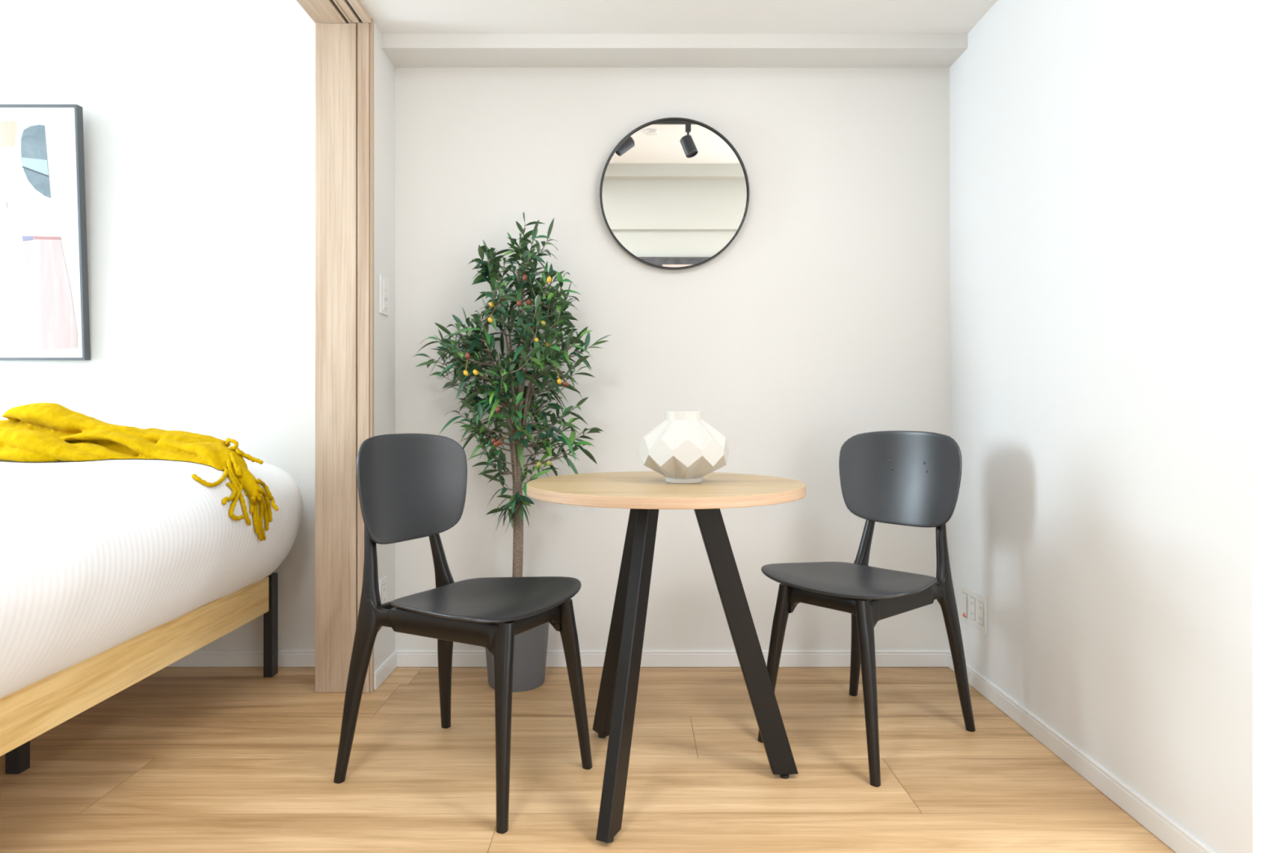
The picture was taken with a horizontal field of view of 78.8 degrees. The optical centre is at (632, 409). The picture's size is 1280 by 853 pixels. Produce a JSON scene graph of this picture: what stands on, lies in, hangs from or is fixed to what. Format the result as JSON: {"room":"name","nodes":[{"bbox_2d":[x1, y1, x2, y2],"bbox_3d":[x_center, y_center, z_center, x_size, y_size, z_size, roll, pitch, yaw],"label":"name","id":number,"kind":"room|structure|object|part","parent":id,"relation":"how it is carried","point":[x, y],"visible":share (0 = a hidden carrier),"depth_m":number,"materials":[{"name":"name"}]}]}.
{"room":"dining room","nodes":[
{"label":"dining room","id":0,"kind":"room"},
{"bbox_2d":[346,21,395,671],"bbox_3d":[-0.942,-0.177,2.675,0.180,2.195,0.239,0,0,0],"label":"wall partition","id":1,"kind":"structure","parent":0,"point":[384,68],"depth_m":2.67,"materials":[{"name":"white paint"}]},
{"bbox_2d":[378,575,386,604],"bbox_3d":[-0.848,0.627,2.645,0.009,0.115,0.070,0,0,0],"label":"wall outlet","id":2,"kind":"object","parent":1,"relation":"attached to","point":[382,582],"visible":0.62,"depth_m":2.63,"materials":[{"name":"white plastic"}]},
{"bbox_2d":[382,583,386,604],"bbox_3d":[-0.844,0.627,2.645,0.001,0.067,0.039,0,0,0],"label":"socket","id":3,"kind":"object","parent":2,"relation":"attached to","point":[384,585],"depth_m":2.64,"materials":[{"name":"grey plastic"}]},
{"bbox_2d":[379,274,389,316],"bbox_3d":[-0.848,-0.390,2.663,0.009,0.130,0.097,0,0,0],"label":"light switch","id":4,"kind":"object","parent":1,"relation":"attached to","point":[384,282],"visible":1,"depth_m":2.65,"materials":[{"name":"white plastic"}]},
{"bbox_2d":[373,651,396,689],"bbox_3d":[-0.848,0.890,2.671,0.009,0.057,0.228,0,0,0],"label":"baseboard","id":5,"kind":"structure","parent":1,"relation":"attached to","point":[388,665],"depth_m":2.65,"materials":[{"name":"white wood"}]},
{"bbox_2d":[0,0,949,650],"bbox_3d":[-0.500,-0.355,2.854,6.400,2.650,0.120,0,0,0],"label":"wall","id":6,"kind":"structure","parent":0,"point":[824,322],"depth_m":2.79,"materials":[{"name":"white paint"}]},
{"bbox_2d":[0,104,90,359],"bbox_3d":[-2.271,-0.622,2.755,0.660,0.892,0.070,0,0,0],"label":"framed print","id":7,"kind":"object","parent":6,"relation":"attached to","point":[44,297],"visible":1,"depth_m":2.75,"materials":[{"name":"grey paper"}]},
{"bbox_2d":[166,650,315,666],"bbox_3d":[-2.316,0.890,2.789,2.568,0.057,0.009,0,0,0],"label":"baseboard","id":8,"kind":"structure","parent":6,"relation":"attached to","point":[197,658],"depth_m":2.79,"materials":[{"name":"white"}]},
{"bbox_2d":[394,650,950,666],"bbox_3d":[0.141,0.890,2.789,1.987,0.057,0.009,0,0,0],"label":"baseboard","id":9,"kind":"structure","parent":6,"relation":"attached to","point":[404,658],"depth_m":2.79,"materials":[{"name":"white"}]},
{"bbox_2d":[382,33,967,67],"bbox_3d":[0.141,-1.251,2.719,1.987,0.048,0.151,0,0,0],"label":"ceiling beam","id":10,"kind":"structure","parent":6,"relation":"attached to","point":[402,50],"depth_m":2.65,"materials":[{"name":"white paint"}]},
{"bbox_2d":[600,117,749,270],"bbox_3d":[0.147,-0.764,2.765,0.529,0.530,0.052,0,0,0],"label":"wall mirror","id":11,"kind":"object","parent":6,"relation":"attached to","point":[674,192],"visible":1,"depth_m":2.76,"materials":[{"name":"black mirror"}]},
{"bbox_2d":[0,666,1175,852],"bbox_3d":[-0.500,0.960,-0.103,6.400,0.080,5.994,0,0,0],"label":"floor","id":12,"kind":"structure","parent":0,"point":[179,759],"depth_m":1.95,"materials":[{"name":"brown wood"}]},
{"bbox_2d":[0,573,277,773],"bbox_3d":[-2.000,0.744,1.720,1.500,0.352,2.025,0,0,1],"label":"bed","id":13,"kind":"object","parent":12,"relation":"on","point":[36,708],"visible":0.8,"depth_m":1.96,"materials":[{"name":"brown wood"}]},
{"bbox_3d":[-1.567,0.770,1.986,0.036,0.300,0.036,0,0,1],"label":"leg","id":14,"kind":"part","parent":13,"relation":"part of","materials":[{"name":"black"}]},
{"bbox_2d":[0,458,303,698],"bbox_3d":[-1.950,0.352,1.742,1.702,0.429,2.005,0,0,0],"label":"mattress","id":15,"kind":"object","parent":13,"relation":"on","point":[96,556],"visible":0.8,"depth_m":1.76,"materials":[{"name":"white fabric"}]},
{"bbox_2d":[0,402,278,541],"bbox_3d":[-1.586,0.185,2.367,1.133,0.416,0.364,0,0,13],"label":"throw blanket","id":16,"kind":"object","parent":15,"relation":"on","point":[40,432],"visible":1,"depth_m":2.33,"materials":[{"name":"yellow fabric"}]},
{"bbox_3d":[-1.256,0.745,2.703,0.030,0.351,0.045,0,0,1],"label":"leg","id":17,"kind":"part","parent":13,"relation":"part of","materials":[{"name":"black"}]},
{"bbox_2d":[333,433,592,834],"bbox_3d":[-0.419,0.492,1.976,0.521,0.856,0.457,0,0,29],"label":"dining chair","id":18,"kind":"object","parent":12,"relation":"on","point":[411,486],"visible":1,"depth_m":1.97,"materials":[{"name":"black plastic"}]},
{"bbox_3d":[-0.676,0.580,1.951,0.095,0.680,0.108,0,0,29],"label":"leg","id":19,"kind":"part","parent":18,"relation":"part of","materials":[{"name":"black paint"}]},
{"bbox_3d":[-0.579,0.515,2.065,0.022,0.047,0.266,0,0,29],"label":"rail","id":20,"kind":"part","parent":18,"relation":"part of","materials":[{"name":"black paint"}]},
{"bbox_3d":[-0.600,0.206,2.077,0.077,0.284,0.392,0,0,29],"label":"backrest","id":21,"kind":"part","parent":18,"relation":"part of","materials":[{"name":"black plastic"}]},
{"bbox_3d":[-0.477,0.516,1.862,0.405,0.094,0.041,0,0,29],"label":"rail","id":22,"kind":"part","parent":18,"relation":"part of","materials":[{"name":"black paint"}]},
{"bbox_3d":[-0.533,0.580,2.208,0.095,0.680,0.108,0,0,29],"label":"leg","id":23,"kind":"part","parent":18,"relation":"part of","materials":[{"name":"black paint"}]},
{"bbox_3d":[-0.371,0.467,1.949,0.367,0.035,0.457,0,0,29],"label":"seat","id":24,"kind":"part","parent":18,"relation":"part of","materials":[{"name":"black plastic"}]},
{"bbox_3d":[-0.286,0.700,1.744,0.048,0.440,0.104,0,0,-16],"label":"leg","id":25,"kind":"part","parent":18,"relation":"part of","materials":[{"name":"black paint"}]},
{"bbox_3d":[-0.246,0.512,1.879,0.022,0.059,0.230,0,0,29],"label":"rail","id":26,"kind":"part","parent":18,"relation":"part of","materials":[{"name":"black paint"}]},
{"bbox_3d":[-0.352,0.516,2.087,0.406,0.094,0.027,0,0,32],"label":"rail","id":27,"kind":"part","parent":18,"relation":"part of","materials":[{"name":"black paint"}]},
{"bbox_3d":[-0.152,0.700,1.984,0.104,0.440,0.048,0,0,-16],"label":"leg","id":28,"kind":"part","parent":18,"relation":"part of","materials":[{"name":"black paint"}]},
{"bbox_2d":[413,212,610,692],"bbox_3d":[-0.413,0.128,2.589,0.659,1.584,0.373,0,0,16],"label":"tree","id":29,"kind":"object","parent":12,"relation":"on","point":[530,654],"visible":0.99,"depth_m":2.56,"materials":[{"name":"green plant"}]},
{"bbox_3d":[-0.393,0.776,2.632,0.233,0.287,0.233,0,0,0],"label":"pot","id":30,"kind":"part","parent":29,"relation":"part of","materials":[{"name":"grey ceramic"}]},
{"bbox_2d":[526,471,806,843],"bbox_3d":[0.081,0.550,1.938,0.684,0.740,0.684,0,0,0],"label":"round table","id":31,"kind":"object","parent":12,"relation":"on","point":[645,493],"visible":0.93,"depth_m":1.82,"materials":[{"name":"brown wood"}]},
{"bbox_3d":[-0.028,0.557,2.105,0.030,0.699,0.278,0,0,-33],"label":"leg","id":32,"kind":"part","parent":31,"relation":"part of","materials":[{"name":"black"}]},
{"bbox_3d":[-0.006,0.557,1.761,0.030,0.699,0.274,0,0,26],"label":"leg","id":33,"kind":"part","parent":31,"relation":"part of","materials":[{"name":"black metal"}]},
{"bbox_2d":[639,411,728,483],"bbox_3d":[0.127,0.091,1.935,0.224,0.176,0.214,0,0,0],"label":"vase","id":34,"kind":"object","parent":31,"relation":"on","point":[683,448],"visible":1,"depth_m":1.87,"materials":[{"name":"white ceramic"}]},
{"bbox_3d":[0.276,0.557,1.948,0.271,0.699,0.030,0,0,-3],"label":"leg","id":35,"kind":"part","parent":31,"relation":"part of","materials":[{"name":"black metal"}]},
{"bbox_2d":[757,431,975,786],"bbox_3d":[0.659,0.492,2.209,0.521,0.856,0.457,0,0,-43],"label":"dining chair","id":36,"kind":"object","parent":12,"relation":"on","point":[911,478],"visible":0.98,"depth_m":2.24,"materials":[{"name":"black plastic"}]},
{"bbox_3d":[0.398,0.700,2.154,0.104,0.440,0.048,0,0,2],"label":"leg","id":37,"kind":"part","parent":36,"relation":"part of","materials":[{"name":"black paint"}]},
{"bbox_3d":[0.568,0.516,2.301,0.027,0.094,0.406,0,0,45],"label":"rail","id":38,"kind":"part","parent":36,"relation":"part of","materials":[{"name":"black paint"}]},
{"bbox_3d":[0.515,0.512,2.074,0.022,0.059,0.230,0,0,-43],"label":"rail","id":39,"kind":"part","parent":36,"relation":"part of","materials":[{"name":"black paint"}]},
{"bbox_3d":[0.620,0.467,2.172,0.367,0.035,0.457,0,0,-43],"label":"seat","id":40,"kind":"part","parent":36,"relation":"part of","materials":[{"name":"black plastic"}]},
{"bbox_3d":[0.715,0.580,2.462,0.095,0.680,0.108,0,0,-43],"label":"leg","id":41,"kind":"part","parent":36,"relation":"part of","materials":[{"name":"black paint"}]},
{"bbox_3d":[0.586,0.700,1.953,0.048,0.440,0.104,0,0,2],"label":"leg","id":42,"kind":"part","parent":36,"relation":"part of","materials":[{"name":"black paint"}]},
{"bbox_3d":[0.811,0.206,2.350,0.077,0.284,0.392,0,0,-43],"label":"backrest","id":43,"kind":"part","parent":36,"relation":"part of","materials":[{"name":"black plastic"}]},
{"bbox_3d":[0.743,0.516,2.113,0.405,0.094,0.041,0,0,-43],"label":"rail","id":44,"kind":"part","parent":36,"relation":"part of","materials":[{"name":"black paint"}]},
{"bbox_3d":[0.916,0.580,2.247,0.095,0.680,0.108,0,0,-43],"label":"leg","id":45,"kind":"part","parent":36,"relation":"part of","materials":[{"name":"black paint"}]},
{"bbox_2d":[360,0,997,33],"bbox_3d":[0.808,-1.427,2.522,3.584,0.305,0.544,0,0,0],"label":"ceiling","id":46,"kind":"structure","parent":0,"point":[389,16],"depth_m":2.52,"materials":[{"name":"white paint"}]},
{"bbox_2d":[949,0,1279,852],"bbox_3d":[1.867,-0.177,2.111,1.465,2.195,1.367,0,0,0],"label":"wall","id":47,"kind":"structure","parent":0,"point":[1114,165],"depth_m":1.78,"materials":[{"name":"white paint"}]},
{"bbox_2d":[961,584,986,634],"bbox_3d":[1.130,0.660,2.590,0.011,0.120,0.185,0,0,0],"label":"wall outlet","id":48,"kind":"object","parent":47,"relation":"attached to","point":[974,604],"visible":1,"depth_m":2.57,"materials":[{"name":"white plastic"}]},
{"bbox_2d":[969,596,974,620],"bbox_3d":[1.127,0.660,2.590,0.001,0.070,0.034,0,0,0],"label":"socket","id":49,"kind":"object","parent":48,"relation":"attached to","point":[971,598],"depth_m":2.59,"materials":[{"name":"grey plastic"}]},
{"bbox_2d":[977,601,982,625],"bbox_3d":[1.127,0.660,2.528,0.001,0.070,0.034,0,0,0],"label":"socket","id":50,"kind":"object","parent":48,"relation":"attached to","point":[980,603],"depth_m":2.53,"materials":[{"name":"grey plastic"}]},
{"bbox_2d":[947,651,1216,852],"bbox_3d":[1.131,0.890,2.106,0.009,0.057,1.358,0,0,0],"label":"baseboard","id":51,"kind":"structure","parent":47,"relation":"attached to","point":[1180,840],"depth_m":1.90,"materials":[{"name":"white wood"}]},
{"bbox_3d":[-0.943,-1.427,-0.375,0.182,0.305,5.250,0,0,0],"label":"wall","id":52,"kind":"structure","parent":0,"visible":0},
{"bbox_2d":[296,0,373,693],"bbox_3d":[-0.942,-0.178,-0.109,0.185,2.194,5.782,0,0,0],"label":"door frame","id":53,"kind":"structure","parent":52,"relation":"in","point":[344,51],"depth_m":2.54,"materials":[{"name":"brown wood"}]},
{"bbox_3d":[-0.968,-0.169,2.659,0.133,2.178,0.247,0,0,0],"label":"jamb panel","id":54,"kind":"part","parent":53,"relation":"part of","materials":[{"name":"brown wood"}]},
{"bbox_3d":[-0.853,-0.177,2.548,0.008,2.194,0.018,0,0,0],"label":"casing","id":55,"kind":"part","parent":53,"relation":"part of","materials":[{"name":"beige"}]}
]}

